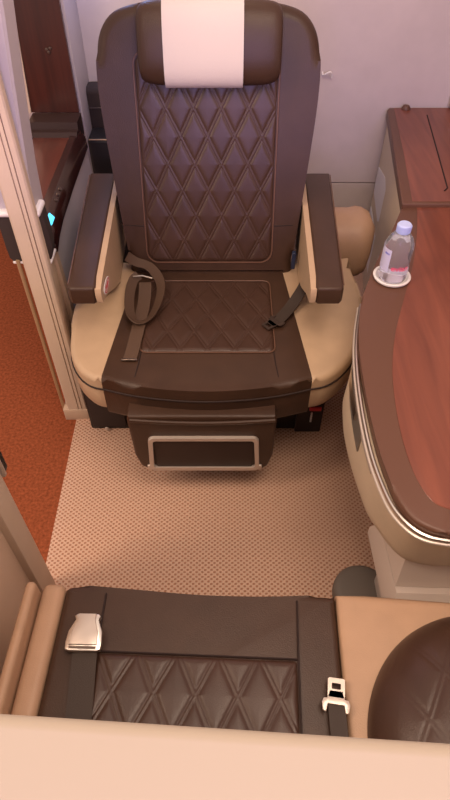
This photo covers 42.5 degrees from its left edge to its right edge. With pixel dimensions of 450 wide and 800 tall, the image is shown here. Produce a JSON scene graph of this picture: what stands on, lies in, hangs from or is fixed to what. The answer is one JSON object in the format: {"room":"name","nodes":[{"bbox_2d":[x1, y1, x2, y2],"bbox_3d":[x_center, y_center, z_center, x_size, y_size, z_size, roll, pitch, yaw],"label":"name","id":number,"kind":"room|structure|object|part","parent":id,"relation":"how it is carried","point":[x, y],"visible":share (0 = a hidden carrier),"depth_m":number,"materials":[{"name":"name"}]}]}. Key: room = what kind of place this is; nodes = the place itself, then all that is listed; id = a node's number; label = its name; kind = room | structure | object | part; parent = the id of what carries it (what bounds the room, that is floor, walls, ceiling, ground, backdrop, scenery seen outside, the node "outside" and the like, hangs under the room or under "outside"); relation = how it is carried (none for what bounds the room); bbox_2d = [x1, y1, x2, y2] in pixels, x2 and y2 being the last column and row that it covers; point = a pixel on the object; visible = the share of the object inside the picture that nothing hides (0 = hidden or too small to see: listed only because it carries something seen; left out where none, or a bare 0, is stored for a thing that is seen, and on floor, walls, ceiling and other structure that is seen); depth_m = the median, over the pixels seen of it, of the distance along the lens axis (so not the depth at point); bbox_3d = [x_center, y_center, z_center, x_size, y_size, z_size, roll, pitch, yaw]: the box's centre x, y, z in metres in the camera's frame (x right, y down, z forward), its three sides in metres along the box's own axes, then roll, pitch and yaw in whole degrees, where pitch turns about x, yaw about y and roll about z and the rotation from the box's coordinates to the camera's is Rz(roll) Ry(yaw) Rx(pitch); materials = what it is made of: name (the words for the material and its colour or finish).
{"room":"aircraft cabin","nodes":[
{"label":"aircraft cabin","id":0,"kind":"room"},
{"bbox_2d":[0,231,75,562],"bbox_3d":[-1.125,0.449,1.769,4.150,0.030,4.100,0,48,0],"label":"floor","id":1,"kind":"structure","parent":0,"point":[36,436],"depth_m":2.10,"materials":[{"name":"orange carpet"}]},
{"bbox_2d":[0,0,89,419],"bbox_3d":[-0.520,-0.476,1.573,0.180,1.500,0.127,0,48,0],"label":"door frame","id":2,"kind":"structure","parent":1,"relation":"on","point":[26,230],"depth_m":1.52,"materials":[{"name":"beige plastic"}]},
{"bbox_3d":[-0.541,-0.410,1.646,0.110,0.009,0.068,0,48,0],"label":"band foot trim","id":3,"kind":"part","parent":2,"relation":"part of","materials":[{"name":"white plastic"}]},
{"bbox_2d":[30,113,91,327],"bbox_3d":[-0.592,-0.524,2.130,0.216,0.735,0.740,0,48,0],"label":"cabinet","id":4,"kind":"object","parent":1,"relation":"on","point":[60,145],"visible":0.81,"depth_m":1.94,"materials":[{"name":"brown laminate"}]},
{"bbox_2d":[48,213,54,224],"bbox_3d":[-0.509,-0.528,1.686,0.014,0.017,0.044,0,48,0],"label":"indicator light","id":5,"kind":"object","parent":4,"relation":"on","point":[51,217],"depth_m":1.69,"materials":[{"name":"teal plastic"}]},
{"bbox_3d":[-0.613,-0.975,2.089,0.175,0.070,0.125,0,48,0],"label":"moulding","id":6,"kind":"part","parent":4,"relation":"part of","materials":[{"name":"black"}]},
{"bbox_3d":[-0.519,-0.638,1.793,0.013,0.013,0.084,0,48,0],"label":"knob","id":7,"kind":"part","parent":4,"relation":"part of","materials":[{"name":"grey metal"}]},
{"bbox_3d":[-0.528,-0.487,2.144,0.087,0.665,0.632,0,48,0],"label":"panel","id":8,"kind":"part","parent":4,"relation":"part of","materials":[{"name":"plastic"}]},
{"bbox_2d":[86,82,128,262],"bbox_3d":[-0.407,-0.891,2.434,0.255,0.775,0.208,0,48,0],"label":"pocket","id":9,"kind":"object","parent":1,"relation":"on","point":[97,142],"visible":0.13,"depth_m":2.22,"materials":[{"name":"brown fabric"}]},
{"bbox_2d":[46,273,374,597],"bbox_3d":[0.170,0.255,1.919,1.460,0.006,2.590,0,48,0],"label":"floor mat","id":10,"kind":"object","parent":1,"relation":"on","point":[289,526],"visible":0.22,"depth_m":1.80,"materials":[{"name":"beige carpet"}]},
{"bbox_2d":[0,451,55,675],"bbox_3d":[-0.506,0.399,1.121,0.058,1.000,0.588,0,48,0],"label":"wall","id":11,"kind":"structure","parent":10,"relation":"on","point":[22,562],"depth_m":1.36,"materials":[{"name":"beige plastic"}]},
{"bbox_3d":[-0.489,0.131,1.248,0.020,0.072,0.021,0,48,0],"label":"latch knob","id":12,"kind":"part","parent":11,"relation":"part of","materials":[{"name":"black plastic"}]},
{"bbox_3d":[-0.517,0.433,1.090,0.025,1.000,0.495,0,48,0],"label":"panel","id":13,"kind":"part","parent":11,"relation":"part of","materials":[{"name":"beige plastic"}]},
{"bbox_3d":[-0.510,0.226,1.276,0.050,1.000,0.068,0,48,0],"label":"trim","id":14,"kind":"part","parent":11,"relation":"part of","materials":[{"name":"beige plastic"}]},
{"bbox_2d":[67,0,374,470],"bbox_3d":[0.024,-0.417,1.722,0.997,1.199,0.896,0,48,0],"label":"leather seat","id":15,"kind":"object","parent":10,"relation":"on","point":[228,322],"visible":0.99,"depth_m":1.66,"materials":[{"name":"brown leather"}]},
{"bbox_3d":[-0.391,-0.503,1.724,0.084,0.054,0.629,-2,48,-2],"label":"armrest","id":16,"kind":"part","parent":15,"relation":"part of","materials":[{"name":"brown leather"}]},
{"bbox_3d":[-0.404,-0.012,1.922,0.117,0.300,0.014,0,48,0],"label":"panel","id":17,"kind":"part","parent":15,"relation":"part of","materials":[{"name":"brown plastic"}]},
{"bbox_3d":[-0.062,0.157,1.710,0.292,0.142,0.013,0,48,0],"label":"foot panel","id":18,"kind":"part","parent":15,"relation":"part of","materials":[{"name":"black leather"}]},
{"bbox_3d":[-0.062,0.159,1.710,0.348,0.168,0.018,0,48,0],"label":"metal frame","id":19,"kind":"part","parent":15,"relation":"part of","materials":[{"name":"beige paint"}]},
{"bbox_2d":[101,273,311,400],"bbox_3d":[-0.050,-0.221,1.747,0.576,0.044,0.574,0,48,0],"label":"seat cushion","id":20,"kind":"object","parent":15,"relation":"on","point":[211,336],"depth_m":1.66,"materials":[{"name":"brown leather"}]},
{"bbox_3d":[-0.045,-0.740,1.744,0.613,0.774,0.303,0,48,0],"label":"backrest","id":21,"kind":"part","parent":15,"relation":"part of","materials":[{"name":"brown leather"}]},
{"bbox_3d":[0.291,-0.503,1.724,0.084,0.054,0.629,2,48,2],"label":"armrest","id":22,"kind":"part","parent":15,"relation":"part of","materials":[{"name":"brown leather"}]},
{"bbox_2d":[0,582,449,737],"bbox_3d":[0.126,0.607,1.162,1.057,0.660,0.337,2,48,2],"label":"leather seat","id":23,"kind":"object","parent":10,"relation":"on","point":[311,665],"visible":0.67,"depth_m":1.08,"materials":[{"name":"brown leather"}]},
{"bbox_3d":[-0.392,0.528,1.096,0.021,0.145,0.325,2,48,2],"label":"armrest","id":24,"kind":"part","parent":23,"relation":"part of","materials":[{"name":"beige leather"}]},
{"bbox_3d":[-0.264,0.434,1.095,0.053,0.005,0.059,2,48,2],"label":"lever","id":25,"kind":"part","parent":23,"relation":"part of","materials":[{"name":"beige paint"}]},
{"bbox_2d":[38,586,341,735],"bbox_3d":[-0.057,0.546,1.103,0.547,0.110,0.334,2,48,2],"label":"seat cushion","id":26,"kind":"object","parent":23,"relation":"on","point":[252,663],"depth_m":1.08,"materials":[{"name":"brown leather"}]},
{"bbox_2d":[367,617,449,743],"bbox_3d":[0.478,0.490,0.997,0.470,0.108,0.281,0,48,0],"label":"cushion","id":27,"kind":"object","parent":23,"relation":"on","point":[410,698],"visible":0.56,"depth_m":0.98,"materials":[{"name":"leather"}]},
{"bbox_2d":[332,104,449,602],"bbox_3d":[0.596,-0.228,1.893,0.609,0.691,1.913,0,48,0],"label":"console","id":28,"kind":"object","parent":10,"relation":"on","point":[396,407],"visible":0.95,"depth_m":1.36,"materials":[{"name":"brown wood"}]},
{"bbox_3d":[0.311,-0.014,1.374,0.024,0.027,0.142,3,48,3],"label":"release handle","id":29,"kind":"part","parent":28,"relation":"part of","materials":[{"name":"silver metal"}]},
{"bbox_3d":[0.319,-0.022,1.389,0.028,0.095,0.293,5,48,4],"label":"latch plate","id":30,"kind":"part","parent":28,"relation":"part of","materials":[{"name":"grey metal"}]},
{"bbox_3d":[0.310,0.105,1.238,0.018,0.040,0.101,-2,48,-2],"label":"table hinge plate","id":31,"kind":"part","parent":28,"relation":"part of","materials":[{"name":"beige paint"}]},
{"bbox_3d":[0.621,-0.622,2.443,0.004,0.200,0.560,5,48,4],"label":"inset panel","id":32,"kind":"part","parent":28,"relation":"part of","materials":[{"name":"white plastic"}]},
{"bbox_3d":[0.636,-0.860,2.369,0.004,0.170,0.305,5,48,4],"label":"inset panel","id":33,"kind":"part","parent":28,"relation":"part of","materials":[{"name":"white plastic"}]},
{"bbox_2d":[373,266,410,287],"bbox_3d":[0.449,-0.334,1.557,0.100,0.010,0.100,0,48,0],"label":"dish","id":34,"kind":"object","parent":28,"relation":"on","point":[375,272],"visible":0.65,"depth_m":1.54,"materials":[{"name":"white ceramic"}]},
{"bbox_2d":[378,220,414,283],"bbox_3d":[0.449,-0.385,1.499,0.076,0.160,0.077,0,48,0],"label":"water bottle","id":35,"kind":"object","parent":34,"relation":"on","point":[399,246],"visible":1,"depth_m":1.48,"materials":[{"name":"clear plastic"}]},
{"bbox_2d":[391,267,407,271],"bbox_3d":[0.452,-0.340,1.498,0.045,0.014,0.007,-4,48,-4],"label":"print","id":36,"kind":"object","parent":35,"relation":"attached to","point":[393,269],"depth_m":1.50,"materials":[{"name":"pink"}]},
{"bbox_2d":[35,0,93,173],"bbox_3d":[-0.611,-1.393,1.894,0.178,2.250,0.195,0,48,0],"label":"wall","id":37,"kind":"structure","parent":0,"point":[69,7],"depth_m":2.06,"materials":[{"name":"white plastic"}]},
{"bbox_2d":[13,0,79,112],"bbox_3d":[-0.633,-1.544,1.569,0.203,1.465,0.025,0,48,0],"label":"panel","id":38,"kind":"object","parent":37,"relation":"attached to","point":[49,82],"visible":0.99,"depth_m":1.97,"materials":[{"name":"brown wood"}]},
{"bbox_2d":[0,714,449,799],"bbox_3d":[0.144,0.766,0.689,1.500,1.150,0.401,3,48,2],"label":"wall","id":39,"kind":"structure","parent":0,"point":[42,758],"depth_m":0.39,"materials":[{"name":"beige plastic"}]},
{"bbox_2d":[76,0,449,210],"bbox_3d":[0.207,-1.555,1.905,1.485,2.050,0.060,0,48,0],"label":"wall","id":40,"kind":"structure","parent":0,"point":[380,55],"depth_m":2.19,"materials":[{"name":"laminate"}]},
{"bbox_2d":[322,71,332,77],"bbox_3d":[0.383,-1.234,2.187,0.046,0.026,0.025,25,53,21],"label":"coat hook","id":41,"kind":"object","parent":40,"relation":"attached to","point":[328,72],"visible":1,"depth_m":2.18,"materials":[{"name":"white plastic"}]}
]}

